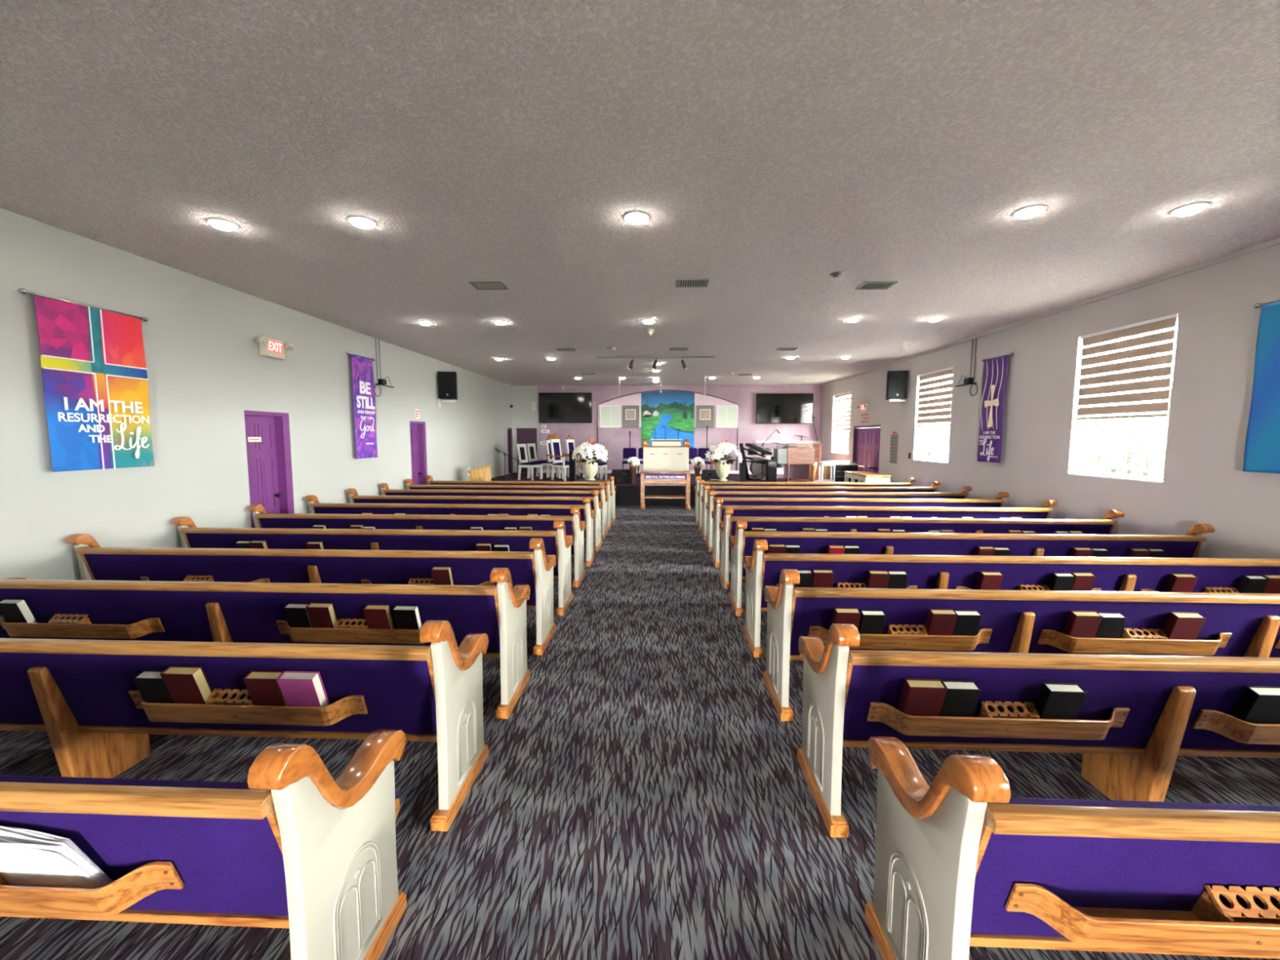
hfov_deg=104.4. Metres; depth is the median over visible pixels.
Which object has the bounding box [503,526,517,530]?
book
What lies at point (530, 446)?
chair
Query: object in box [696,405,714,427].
panel
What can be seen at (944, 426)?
shrub
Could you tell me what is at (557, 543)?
pew
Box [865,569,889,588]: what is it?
book
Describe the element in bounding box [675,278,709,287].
ceiling vent
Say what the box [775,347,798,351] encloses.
ceiling vent
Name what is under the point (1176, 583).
book
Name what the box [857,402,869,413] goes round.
exit sign
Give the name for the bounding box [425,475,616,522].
pew
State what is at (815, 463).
drum
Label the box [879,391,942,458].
shrub
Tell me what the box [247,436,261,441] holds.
door sign
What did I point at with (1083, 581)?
book
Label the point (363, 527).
book
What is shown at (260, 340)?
lamp
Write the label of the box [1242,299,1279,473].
banner
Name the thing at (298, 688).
book
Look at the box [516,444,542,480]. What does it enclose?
chair
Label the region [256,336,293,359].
exit sign
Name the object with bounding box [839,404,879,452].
shrub
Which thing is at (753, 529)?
book
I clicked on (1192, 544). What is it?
pew
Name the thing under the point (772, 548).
book
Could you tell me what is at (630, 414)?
panel
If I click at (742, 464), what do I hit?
grille
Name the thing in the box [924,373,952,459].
window blind
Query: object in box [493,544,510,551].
book
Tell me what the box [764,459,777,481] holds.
amplifier
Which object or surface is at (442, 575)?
book
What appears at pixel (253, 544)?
book
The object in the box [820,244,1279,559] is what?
wall
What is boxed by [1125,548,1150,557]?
book
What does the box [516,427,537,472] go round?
door
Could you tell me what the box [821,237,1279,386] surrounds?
trim
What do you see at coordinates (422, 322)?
ceiling light
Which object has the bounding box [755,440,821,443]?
trim
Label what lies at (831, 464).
stool
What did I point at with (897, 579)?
book
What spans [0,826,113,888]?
book
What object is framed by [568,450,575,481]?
speaker
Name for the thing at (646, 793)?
floor
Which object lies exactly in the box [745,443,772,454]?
keyboard
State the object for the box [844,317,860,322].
ceiling light
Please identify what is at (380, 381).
bracket
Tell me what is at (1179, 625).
book
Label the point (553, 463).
seat cushion
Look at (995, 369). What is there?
banner
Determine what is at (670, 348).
ceiling vent
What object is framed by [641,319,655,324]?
ceiling light
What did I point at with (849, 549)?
book
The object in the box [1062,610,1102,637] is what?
book
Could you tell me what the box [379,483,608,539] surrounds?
pew
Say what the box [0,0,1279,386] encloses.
ceiling
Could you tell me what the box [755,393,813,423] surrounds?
television
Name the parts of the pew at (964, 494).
panel, rail, panel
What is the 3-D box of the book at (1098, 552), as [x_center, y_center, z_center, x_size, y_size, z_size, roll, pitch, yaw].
[4.419,0.770,4.807,0.146,0.230,0.116,0,5,2]
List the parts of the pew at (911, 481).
panel, panel, rail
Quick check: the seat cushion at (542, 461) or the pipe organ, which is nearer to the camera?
the pipe organ
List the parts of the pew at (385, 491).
rail, panel, panel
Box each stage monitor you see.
[610,468,631,483]
[701,469,719,481]
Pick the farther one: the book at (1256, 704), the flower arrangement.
the flower arrangement
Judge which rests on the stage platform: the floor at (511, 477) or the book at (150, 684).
the floor at (511, 477)
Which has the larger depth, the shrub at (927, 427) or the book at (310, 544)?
the shrub at (927, 427)
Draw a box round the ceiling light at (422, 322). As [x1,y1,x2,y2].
[417,320,432,325]
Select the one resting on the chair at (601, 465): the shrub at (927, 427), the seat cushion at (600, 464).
the seat cushion at (600, 464)
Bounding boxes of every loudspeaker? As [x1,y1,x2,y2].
[437,371,457,399]
[885,370,908,399]
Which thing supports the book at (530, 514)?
in the pew at (587, 514)
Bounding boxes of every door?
[244,410,294,528]
[409,421,427,484]
[507,427,512,473]
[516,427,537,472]
[852,424,880,482]
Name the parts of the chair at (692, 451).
backrest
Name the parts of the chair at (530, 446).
frame, panel, leg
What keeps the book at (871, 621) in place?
in the pew at (1012, 621)
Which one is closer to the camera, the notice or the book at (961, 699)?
the book at (961, 699)
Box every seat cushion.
[519,462,542,465]
[532,460,547,463]
[552,462,568,465]
[597,462,607,465]
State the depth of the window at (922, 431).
10.00 m
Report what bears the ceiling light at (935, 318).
attached to the ceiling
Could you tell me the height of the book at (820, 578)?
0.234 m
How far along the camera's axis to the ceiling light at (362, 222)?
3.91 m
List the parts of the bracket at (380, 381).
shelf arm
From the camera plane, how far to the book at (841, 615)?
3.05 m
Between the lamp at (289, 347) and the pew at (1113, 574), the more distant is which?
the lamp at (289, 347)
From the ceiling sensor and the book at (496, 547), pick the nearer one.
the book at (496, 547)
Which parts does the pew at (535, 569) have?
panel, rail, panel, trim, panel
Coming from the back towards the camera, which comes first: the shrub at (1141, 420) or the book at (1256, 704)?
the shrub at (1141, 420)
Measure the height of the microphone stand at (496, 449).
1.494 m
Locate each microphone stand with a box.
[494,448,524,480]
[628,431,631,469]
[706,426,707,469]
[753,429,780,478]
[811,415,821,475]
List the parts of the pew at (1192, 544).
panel, panel, rail, panel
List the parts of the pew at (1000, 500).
panel, panel, rail, panel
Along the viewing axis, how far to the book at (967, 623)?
3.04 m
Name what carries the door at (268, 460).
in the wall at (206, 367)
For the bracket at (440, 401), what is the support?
attached to the wall at (206, 367)
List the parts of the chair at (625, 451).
backrest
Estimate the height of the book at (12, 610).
0.230 m
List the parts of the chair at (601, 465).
leg, seat frame, leg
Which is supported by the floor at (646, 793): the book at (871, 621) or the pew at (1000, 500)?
the pew at (1000, 500)
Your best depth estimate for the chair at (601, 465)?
13.92 m
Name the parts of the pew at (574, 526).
panel, rail, panel, panel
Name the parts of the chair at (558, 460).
leg, frame, panel, armrest, seat frame, arm post, leg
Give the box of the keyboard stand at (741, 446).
[738,443,766,480]
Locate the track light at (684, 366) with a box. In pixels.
[595,355,715,368]
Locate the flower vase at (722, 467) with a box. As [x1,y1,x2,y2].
[705,438,742,481]
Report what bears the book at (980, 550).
in the pew at (1192, 544)
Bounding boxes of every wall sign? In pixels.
[415,408,419,418]
[860,412,868,424]
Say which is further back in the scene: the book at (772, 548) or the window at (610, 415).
the window at (610, 415)
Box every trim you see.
[596,390,738,470]
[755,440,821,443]
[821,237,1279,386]
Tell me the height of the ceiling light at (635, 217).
0.042 m
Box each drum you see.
[808,462,817,480]
[820,465,830,482]
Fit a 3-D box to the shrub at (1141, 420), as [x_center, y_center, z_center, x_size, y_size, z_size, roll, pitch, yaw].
[10.192,-0.893,11.109,2.890,3.756,2.840,-2,5,-20]
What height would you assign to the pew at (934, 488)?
0.962 m
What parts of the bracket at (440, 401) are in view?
arm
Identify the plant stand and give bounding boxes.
[576,479,604,481]
[706,480,735,481]
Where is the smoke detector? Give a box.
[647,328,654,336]
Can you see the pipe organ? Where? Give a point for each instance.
(796, 461)
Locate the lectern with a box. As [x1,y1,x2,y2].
[463,464,493,480]
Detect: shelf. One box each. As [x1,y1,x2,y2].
[644,483,686,485]
[644,494,686,498]
[785,444,812,447]
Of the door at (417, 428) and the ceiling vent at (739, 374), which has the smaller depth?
the door at (417, 428)
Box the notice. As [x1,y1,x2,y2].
[466,466,471,475]
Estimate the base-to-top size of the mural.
2.150 m
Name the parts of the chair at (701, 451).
seat, backrest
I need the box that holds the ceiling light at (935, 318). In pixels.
[926,316,942,321]
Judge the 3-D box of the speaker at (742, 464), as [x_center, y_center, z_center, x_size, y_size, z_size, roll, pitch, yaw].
[2.597,0.072,12.621,0.240,1.240,0.280,0,5,2]
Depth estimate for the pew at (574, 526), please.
5.92 m
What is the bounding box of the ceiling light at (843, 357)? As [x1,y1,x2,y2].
[840,355,850,359]
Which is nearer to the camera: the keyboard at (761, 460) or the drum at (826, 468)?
the drum at (826, 468)
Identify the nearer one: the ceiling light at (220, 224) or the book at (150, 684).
the book at (150, 684)
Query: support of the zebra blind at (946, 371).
attached to the window at (922, 431)
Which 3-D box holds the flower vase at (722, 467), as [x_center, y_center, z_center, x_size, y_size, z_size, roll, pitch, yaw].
[2.061,-0.502,12.245,0.926,1.047,0.619,0,5,2]
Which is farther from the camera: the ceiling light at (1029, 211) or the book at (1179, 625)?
the ceiling light at (1029, 211)
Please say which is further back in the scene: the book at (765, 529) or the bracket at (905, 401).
the bracket at (905, 401)
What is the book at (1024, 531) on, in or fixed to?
in the pew at (1108, 525)
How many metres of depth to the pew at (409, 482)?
9.54 m
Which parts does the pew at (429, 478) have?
panel, rail, panel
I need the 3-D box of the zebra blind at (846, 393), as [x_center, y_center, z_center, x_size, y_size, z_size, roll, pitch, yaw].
[5.939,-1.813,14.577,0.058,1.449,1.335,0,5,2]
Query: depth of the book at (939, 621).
3.04 m
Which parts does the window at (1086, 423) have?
sill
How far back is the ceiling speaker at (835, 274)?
5.17 m
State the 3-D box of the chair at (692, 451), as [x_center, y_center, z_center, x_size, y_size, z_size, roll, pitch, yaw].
[1.591,-0.551,15.467,0.430,0.880,0.495,0,5,2]
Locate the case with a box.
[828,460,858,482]
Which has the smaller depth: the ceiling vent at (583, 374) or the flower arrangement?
the flower arrangement
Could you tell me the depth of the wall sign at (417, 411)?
10.17 m
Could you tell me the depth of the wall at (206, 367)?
5.27 m
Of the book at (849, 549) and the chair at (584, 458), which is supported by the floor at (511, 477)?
the chair at (584, 458)
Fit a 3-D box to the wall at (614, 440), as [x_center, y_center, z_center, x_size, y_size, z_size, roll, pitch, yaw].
[0.841,-1.421,16.766,10.730,3.490,0.248,0,5,2]
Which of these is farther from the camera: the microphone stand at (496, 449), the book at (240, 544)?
the microphone stand at (496, 449)
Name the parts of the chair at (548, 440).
leg, frame, panel, leg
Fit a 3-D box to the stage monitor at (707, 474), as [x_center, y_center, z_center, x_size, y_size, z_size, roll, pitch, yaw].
[1.949,-0.104,13.334,0.480,0.360,0.519,2,5,22]
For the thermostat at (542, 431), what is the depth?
16.76 m
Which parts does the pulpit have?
panel moulding, panel moulding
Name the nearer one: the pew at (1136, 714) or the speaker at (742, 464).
the pew at (1136, 714)
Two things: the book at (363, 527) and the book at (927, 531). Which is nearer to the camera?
the book at (927, 531)
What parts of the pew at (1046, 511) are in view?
panel, panel, rail, panel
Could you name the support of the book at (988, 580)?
in the pew at (1113, 574)
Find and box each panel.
[622,405,639,427]
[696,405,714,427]
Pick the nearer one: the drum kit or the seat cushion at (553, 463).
the seat cushion at (553, 463)
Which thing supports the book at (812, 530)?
in the pew at (1108, 525)
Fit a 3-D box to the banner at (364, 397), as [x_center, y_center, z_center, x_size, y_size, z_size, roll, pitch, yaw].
[-4.590,-1.213,8.234,0.104,1.696,0.748,0,5,2]
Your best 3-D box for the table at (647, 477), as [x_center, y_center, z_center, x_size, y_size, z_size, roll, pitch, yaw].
[0.630,0.250,12.383,1.260,0.920,0.509,0,5,2]
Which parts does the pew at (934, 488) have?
panel, rail, panel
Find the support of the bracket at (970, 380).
attached to the wall at (1205, 482)
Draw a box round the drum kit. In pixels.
[747,435,808,477]
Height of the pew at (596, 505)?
0.962 m
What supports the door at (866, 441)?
in the wall at (1205, 482)
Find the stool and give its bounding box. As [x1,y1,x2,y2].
[817,461,835,482]
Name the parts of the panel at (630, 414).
ornament frame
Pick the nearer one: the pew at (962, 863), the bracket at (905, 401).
the pew at (962, 863)
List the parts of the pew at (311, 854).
rail, panel, trim, panel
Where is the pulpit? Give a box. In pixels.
[641,439,690,471]
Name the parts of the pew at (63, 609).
rail, panel, trim, panel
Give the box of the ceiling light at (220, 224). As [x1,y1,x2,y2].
[205,217,239,231]
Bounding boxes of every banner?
[17,288,154,471]
[345,351,377,458]
[977,351,1013,462]
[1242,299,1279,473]
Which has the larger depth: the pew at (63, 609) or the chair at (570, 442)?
the chair at (570, 442)
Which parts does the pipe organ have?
grey panel, leg, panel, leg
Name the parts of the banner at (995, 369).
hanging rod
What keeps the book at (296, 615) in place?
in the pew at (63, 609)
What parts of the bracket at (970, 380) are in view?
shelf arm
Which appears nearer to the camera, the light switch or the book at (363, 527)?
the book at (363, 527)
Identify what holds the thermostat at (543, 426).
attached to the wall at (614, 440)
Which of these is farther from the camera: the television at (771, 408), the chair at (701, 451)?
the television at (771, 408)
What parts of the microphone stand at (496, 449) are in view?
boom arm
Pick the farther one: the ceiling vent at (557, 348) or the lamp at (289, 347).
the ceiling vent at (557, 348)
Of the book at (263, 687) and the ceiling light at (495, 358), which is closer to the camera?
the book at (263, 687)
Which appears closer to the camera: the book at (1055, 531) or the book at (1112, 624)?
the book at (1112, 624)
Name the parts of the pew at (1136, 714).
panel, trim, panel, rail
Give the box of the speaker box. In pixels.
[531,401,536,410]
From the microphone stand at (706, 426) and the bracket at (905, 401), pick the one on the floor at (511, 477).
the microphone stand at (706, 426)
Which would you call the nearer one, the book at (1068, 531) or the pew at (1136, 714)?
the pew at (1136, 714)
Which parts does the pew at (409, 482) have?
panel, rail, panel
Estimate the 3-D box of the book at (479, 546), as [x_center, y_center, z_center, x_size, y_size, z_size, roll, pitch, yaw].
[-1.556,0.744,4.975,0.146,0.230,0.115,0,5,2]
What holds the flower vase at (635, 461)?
on the floor at (511, 477)
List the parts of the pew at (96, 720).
rail, trim, panel, panel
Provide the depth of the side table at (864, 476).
11.05 m
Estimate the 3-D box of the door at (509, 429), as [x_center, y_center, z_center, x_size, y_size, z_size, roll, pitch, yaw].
[-4.422,-0.973,16.536,0.196,1.519,0.498,0,5,2]
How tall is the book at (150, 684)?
0.219 m
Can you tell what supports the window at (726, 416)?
in the wall at (614, 440)
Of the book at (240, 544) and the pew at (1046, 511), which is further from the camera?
the pew at (1046, 511)
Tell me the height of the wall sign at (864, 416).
0.300 m
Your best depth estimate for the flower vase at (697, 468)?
12.85 m
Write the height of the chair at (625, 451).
0.880 m
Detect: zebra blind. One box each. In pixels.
[832,391,850,433]
[916,366,953,443]
[1075,313,1178,453]
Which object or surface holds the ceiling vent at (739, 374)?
in the ceiling
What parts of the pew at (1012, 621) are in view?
panel, trim, panel, rail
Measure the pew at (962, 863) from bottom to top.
0.962 m
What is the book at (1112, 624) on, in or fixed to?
in the pew at (1012, 621)
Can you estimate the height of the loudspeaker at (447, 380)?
0.600 m
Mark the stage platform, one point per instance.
(624, 495)
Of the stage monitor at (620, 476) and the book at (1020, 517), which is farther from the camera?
the stage monitor at (620, 476)
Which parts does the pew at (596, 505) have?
panel, rail, panel, panel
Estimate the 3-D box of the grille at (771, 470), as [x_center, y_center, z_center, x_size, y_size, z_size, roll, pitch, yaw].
[3.546,-0.149,13.314,0.210,0.380,0.006,0,5,2]
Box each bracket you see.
[374,337,394,396]
[437,399,456,407]
[888,398,907,406]
[955,337,977,395]
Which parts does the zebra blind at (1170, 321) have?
head rail, pull cord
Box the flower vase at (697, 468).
[690,457,704,484]
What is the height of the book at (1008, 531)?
0.235 m
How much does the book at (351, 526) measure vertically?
0.235 m
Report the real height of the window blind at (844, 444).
1.640 m
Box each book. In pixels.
[0,598,38,622]
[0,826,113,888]
[133,670,173,703]
[160,666,213,703]
[235,540,251,548]
[242,670,286,706]
[248,540,268,548]
[277,671,329,706]
[283,603,311,627]
[305,541,324,549]
[306,602,337,627]
[311,524,326,528]
[349,524,363,528]
[361,526,376,528]
[363,604,395,629]
[391,604,422,629]
[431,566,453,585]
[469,526,483,529]
[475,542,492,551]
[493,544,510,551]
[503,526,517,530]
[519,526,532,530]
[527,513,537,515]
[751,527,764,531]
[764,528,777,531]
[767,543,786,553]
[784,544,800,553]
[794,569,813,587]
[801,527,816,532]
[810,569,834,587]
[814,528,828,532]
[826,545,844,554]
[831,607,861,629]
[843,545,860,554]
[857,609,886,634]
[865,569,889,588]
[876,528,891,532]
[886,570,907,588]
[891,528,906,533]
[897,678,946,715]
[924,608,957,635]
[926,529,942,533]
[939,529,955,533]
[939,680,981,716]
[952,609,982,635]
[974,546,995,555]
[975,571,1004,590]
[992,546,1011,555]
[1006,529,1022,533]
[1009,516,1023,519]
[1021,530,1036,533]
[1034,682,1087,719]
[1048,573,1075,591]
[1053,530,1070,533]
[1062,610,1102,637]
[1067,530,1084,534]
[1069,546,1093,556]
[1071,572,1096,591]
[1089,547,1109,556]
[1094,612,1127,638]
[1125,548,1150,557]
[1146,548,1165,557]
[1160,612,1206,639]
[1163,573,1198,592]
[1229,685,1279,724]
[1235,575,1269,593]
[1261,574,1279,593]
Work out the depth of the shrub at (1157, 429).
8.38 m
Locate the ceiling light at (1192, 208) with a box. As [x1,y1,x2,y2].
[1168,201,1210,216]
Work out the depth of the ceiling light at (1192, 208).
3.67 m
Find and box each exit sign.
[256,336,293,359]
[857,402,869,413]
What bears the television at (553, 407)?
attached to the wall at (614, 440)
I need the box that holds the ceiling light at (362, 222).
[346,215,377,228]
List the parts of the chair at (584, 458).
leg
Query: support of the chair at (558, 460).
on the floor at (511, 477)
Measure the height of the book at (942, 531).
0.230 m
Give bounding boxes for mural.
[640,391,694,448]
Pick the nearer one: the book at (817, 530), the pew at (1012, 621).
the pew at (1012, 621)
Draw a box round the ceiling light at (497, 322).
[493,320,507,324]
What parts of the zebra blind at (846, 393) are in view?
head rail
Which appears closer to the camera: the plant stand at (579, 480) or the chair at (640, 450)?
the plant stand at (579, 480)
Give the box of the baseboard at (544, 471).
[538,470,783,474]
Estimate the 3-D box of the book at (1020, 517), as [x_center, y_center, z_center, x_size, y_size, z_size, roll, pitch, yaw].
[5.009,0.608,6.633,0.145,0.236,0.117,0,5,2]
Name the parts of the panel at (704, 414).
ornament frame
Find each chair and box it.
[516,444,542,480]
[526,443,551,477]
[545,434,568,478]
[550,433,576,480]
[565,434,583,475]
[581,445,603,478]
[584,449,607,479]
[622,448,636,469]
[637,448,643,476]
[688,448,697,465]
[697,448,712,469]
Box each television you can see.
[538,392,591,422]
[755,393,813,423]
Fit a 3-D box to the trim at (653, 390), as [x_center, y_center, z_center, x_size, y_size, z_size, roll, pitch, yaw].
[0.913,-1.661,16.616,4.714,2.676,0.032,0,5,2]
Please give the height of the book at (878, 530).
0.234 m
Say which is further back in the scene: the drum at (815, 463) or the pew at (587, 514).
the drum at (815, 463)
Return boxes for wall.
[0,208,514,579]
[512,385,822,472]
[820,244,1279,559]
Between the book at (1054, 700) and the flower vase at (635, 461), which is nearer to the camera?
the book at (1054, 700)
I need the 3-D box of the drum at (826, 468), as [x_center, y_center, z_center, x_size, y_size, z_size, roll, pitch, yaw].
[4.922,-0.163,13.181,0.306,0.515,0.306,0,5,2]
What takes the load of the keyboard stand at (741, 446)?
on the floor at (511, 477)
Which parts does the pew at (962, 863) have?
panel, trim, panel, rail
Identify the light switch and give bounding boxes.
[540,440,546,444]
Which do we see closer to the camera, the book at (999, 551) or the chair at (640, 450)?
the book at (999, 551)
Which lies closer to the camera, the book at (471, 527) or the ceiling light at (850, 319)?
the book at (471, 527)
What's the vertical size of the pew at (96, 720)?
0.962 m
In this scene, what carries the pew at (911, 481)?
on the floor at (646, 793)
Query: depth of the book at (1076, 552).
4.76 m
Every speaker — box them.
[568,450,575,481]
[738,457,746,481]
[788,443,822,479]
[830,271,844,277]
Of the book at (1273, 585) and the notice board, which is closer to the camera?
the book at (1273, 585)
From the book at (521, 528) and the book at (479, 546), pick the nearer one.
the book at (479, 546)
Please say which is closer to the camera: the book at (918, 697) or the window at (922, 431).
the book at (918, 697)
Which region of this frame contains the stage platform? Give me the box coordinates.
[615,486,695,506]
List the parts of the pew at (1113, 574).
panel, trim, panel, rail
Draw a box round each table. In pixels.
[640,471,691,510]
[844,471,891,482]
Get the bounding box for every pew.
[0,567,530,719]
[0,620,488,831]
[0,728,406,959]
[66,533,555,655]
[172,516,573,615]
[248,504,586,587]
[305,494,595,566]
[346,488,602,551]
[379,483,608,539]
[404,478,612,529]
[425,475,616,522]
[693,475,915,522]
[697,480,940,529]
[701,484,972,540]
[705,489,1008,551]
[711,497,1057,567]
[719,506,1124,588]
[728,520,1214,616]
[742,539,1279,657]
[763,568,1279,721]
[796,623,1279,837]
[865,736,1279,959]
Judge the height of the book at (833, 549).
0.230 m
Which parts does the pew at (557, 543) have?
panel, rail, panel, panel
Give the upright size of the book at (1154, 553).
0.230 m
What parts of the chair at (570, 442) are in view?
panel, frame, leg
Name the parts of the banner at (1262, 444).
hanging rod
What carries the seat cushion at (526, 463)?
on the chair at (521, 447)
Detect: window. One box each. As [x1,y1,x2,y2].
[600,405,620,427]
[715,405,737,427]
[831,395,850,453]
[913,373,952,463]
[1068,318,1177,483]
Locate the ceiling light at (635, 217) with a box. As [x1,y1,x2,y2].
[622,210,649,224]
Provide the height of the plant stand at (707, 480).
0.700 m
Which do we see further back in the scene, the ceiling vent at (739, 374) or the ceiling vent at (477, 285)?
the ceiling vent at (739, 374)
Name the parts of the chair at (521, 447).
leg, frame, panel, leg, seat frame, leg, leg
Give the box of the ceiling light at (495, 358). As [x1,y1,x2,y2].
[494,357,504,360]
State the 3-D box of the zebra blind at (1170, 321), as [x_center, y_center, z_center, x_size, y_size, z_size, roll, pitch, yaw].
[5.589,-1.048,5.757,0.058,1.449,1.175,0,5,2]
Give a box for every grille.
[740,459,745,481]
[768,466,776,481]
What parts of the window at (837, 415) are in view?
frame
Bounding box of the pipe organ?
[773,444,816,482]
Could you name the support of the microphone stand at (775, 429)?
on the floor at (511, 477)
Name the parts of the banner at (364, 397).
hanging rod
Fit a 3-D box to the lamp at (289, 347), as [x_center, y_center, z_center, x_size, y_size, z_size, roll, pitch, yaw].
[-4.629,-1.739,6.506,0.116,0.103,0.103,-1,5,-8]
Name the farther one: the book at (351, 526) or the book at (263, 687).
the book at (351, 526)
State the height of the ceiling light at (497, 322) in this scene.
0.042 m
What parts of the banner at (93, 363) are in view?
hanging rod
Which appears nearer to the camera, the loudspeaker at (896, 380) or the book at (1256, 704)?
the book at (1256, 704)
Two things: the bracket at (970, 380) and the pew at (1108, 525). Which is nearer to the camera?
the pew at (1108, 525)
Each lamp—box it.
[256,337,269,345]
[284,343,293,351]
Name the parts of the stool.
leg, leg, seat, leg, leg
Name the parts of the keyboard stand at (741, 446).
arm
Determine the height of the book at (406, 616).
0.226 m
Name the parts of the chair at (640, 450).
backrest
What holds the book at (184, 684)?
in the pew at (96, 720)
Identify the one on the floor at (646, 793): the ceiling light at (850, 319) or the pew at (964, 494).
the pew at (964, 494)
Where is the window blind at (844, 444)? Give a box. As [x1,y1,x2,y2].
[838,395,850,451]
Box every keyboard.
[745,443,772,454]
[745,456,767,462]
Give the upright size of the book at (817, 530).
0.226 m
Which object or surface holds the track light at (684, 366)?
attached to the ceiling
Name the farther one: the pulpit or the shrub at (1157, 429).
the pulpit
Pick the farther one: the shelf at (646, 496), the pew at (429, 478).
the shelf at (646, 496)
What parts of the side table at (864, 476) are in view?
leg, leg, leg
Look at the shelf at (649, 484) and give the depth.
12.19 m
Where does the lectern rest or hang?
on the floor at (646, 793)
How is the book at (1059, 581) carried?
in the pew at (1113, 574)
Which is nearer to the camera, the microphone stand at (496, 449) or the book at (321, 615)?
the book at (321, 615)
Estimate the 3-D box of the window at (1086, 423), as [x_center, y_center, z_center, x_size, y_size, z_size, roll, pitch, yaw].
[5.659,-0.894,5.775,0.207,1.760,1.220,0,5,2]
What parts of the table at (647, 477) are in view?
leg, leg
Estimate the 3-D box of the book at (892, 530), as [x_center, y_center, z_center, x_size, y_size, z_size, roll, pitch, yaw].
[2.994,0.685,5.775,0.145,0.226,0.113,0,5,2]
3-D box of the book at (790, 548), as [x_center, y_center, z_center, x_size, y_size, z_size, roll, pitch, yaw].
[1.506,0.754,4.922,0.146,0.230,0.114,0,5,2]
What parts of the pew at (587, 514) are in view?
panel, rail, panel, panel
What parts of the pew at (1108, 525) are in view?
panel, panel, rail, panel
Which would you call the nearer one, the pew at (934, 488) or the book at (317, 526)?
the book at (317, 526)
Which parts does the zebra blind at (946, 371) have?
head rail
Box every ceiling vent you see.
[469,281,508,289]
[555,347,576,351]
[581,373,595,375]
[669,347,688,351]
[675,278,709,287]
[737,373,752,375]
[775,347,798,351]
[855,280,897,289]
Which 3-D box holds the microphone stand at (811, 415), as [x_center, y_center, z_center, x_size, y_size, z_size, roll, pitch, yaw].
[5.507,-1.049,15.308,0.492,1.906,0.457,0,5,2]
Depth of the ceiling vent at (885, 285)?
5.59 m
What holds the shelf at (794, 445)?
attached to the pipe organ
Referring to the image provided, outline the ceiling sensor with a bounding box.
[605,346,617,351]
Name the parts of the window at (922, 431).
sill, frame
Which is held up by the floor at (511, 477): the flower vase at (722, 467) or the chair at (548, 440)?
the chair at (548, 440)
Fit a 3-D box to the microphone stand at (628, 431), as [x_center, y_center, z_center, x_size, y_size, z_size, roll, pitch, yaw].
[-0.297,-0.727,14.515,0.280,1.390,0.280,0,5,2]
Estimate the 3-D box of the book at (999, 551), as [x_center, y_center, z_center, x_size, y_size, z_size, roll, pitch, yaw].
[3.506,0.766,4.844,0.145,0.226,0.113,0,5,3]
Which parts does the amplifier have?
control panel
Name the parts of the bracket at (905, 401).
arm, wall plate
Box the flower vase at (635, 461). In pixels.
[626,457,639,484]
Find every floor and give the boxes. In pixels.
[0,505,1279,959]
[491,472,821,486]
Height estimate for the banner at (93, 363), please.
1.426 m
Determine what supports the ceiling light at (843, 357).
attached to the ceiling
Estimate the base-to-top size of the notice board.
0.720 m
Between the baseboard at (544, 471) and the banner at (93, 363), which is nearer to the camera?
the banner at (93, 363)
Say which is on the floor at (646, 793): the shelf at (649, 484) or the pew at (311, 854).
the pew at (311, 854)
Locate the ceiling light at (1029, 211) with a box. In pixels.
[1012,204,1047,218]
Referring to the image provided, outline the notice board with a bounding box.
[889,431,897,463]
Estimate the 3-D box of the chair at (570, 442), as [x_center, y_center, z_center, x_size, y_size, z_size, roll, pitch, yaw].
[-2.028,-0.805,15.850,0.586,1.307,0.560,3,6,31]
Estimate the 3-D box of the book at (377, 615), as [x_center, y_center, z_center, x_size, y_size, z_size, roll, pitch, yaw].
[-1.657,0.902,3.163,0.146,0.230,0.116,0,5,3]
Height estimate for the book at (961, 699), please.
0.230 m
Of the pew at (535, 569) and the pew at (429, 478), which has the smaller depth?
the pew at (535, 569)
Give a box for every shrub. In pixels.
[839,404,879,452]
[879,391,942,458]
[928,401,950,459]
[1085,361,1171,476]
[1137,400,1170,477]
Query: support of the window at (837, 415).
in the wall at (1205, 482)
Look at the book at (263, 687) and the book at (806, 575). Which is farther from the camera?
the book at (806, 575)
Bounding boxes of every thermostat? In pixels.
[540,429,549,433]
[541,424,546,428]
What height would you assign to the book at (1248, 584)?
0.230 m

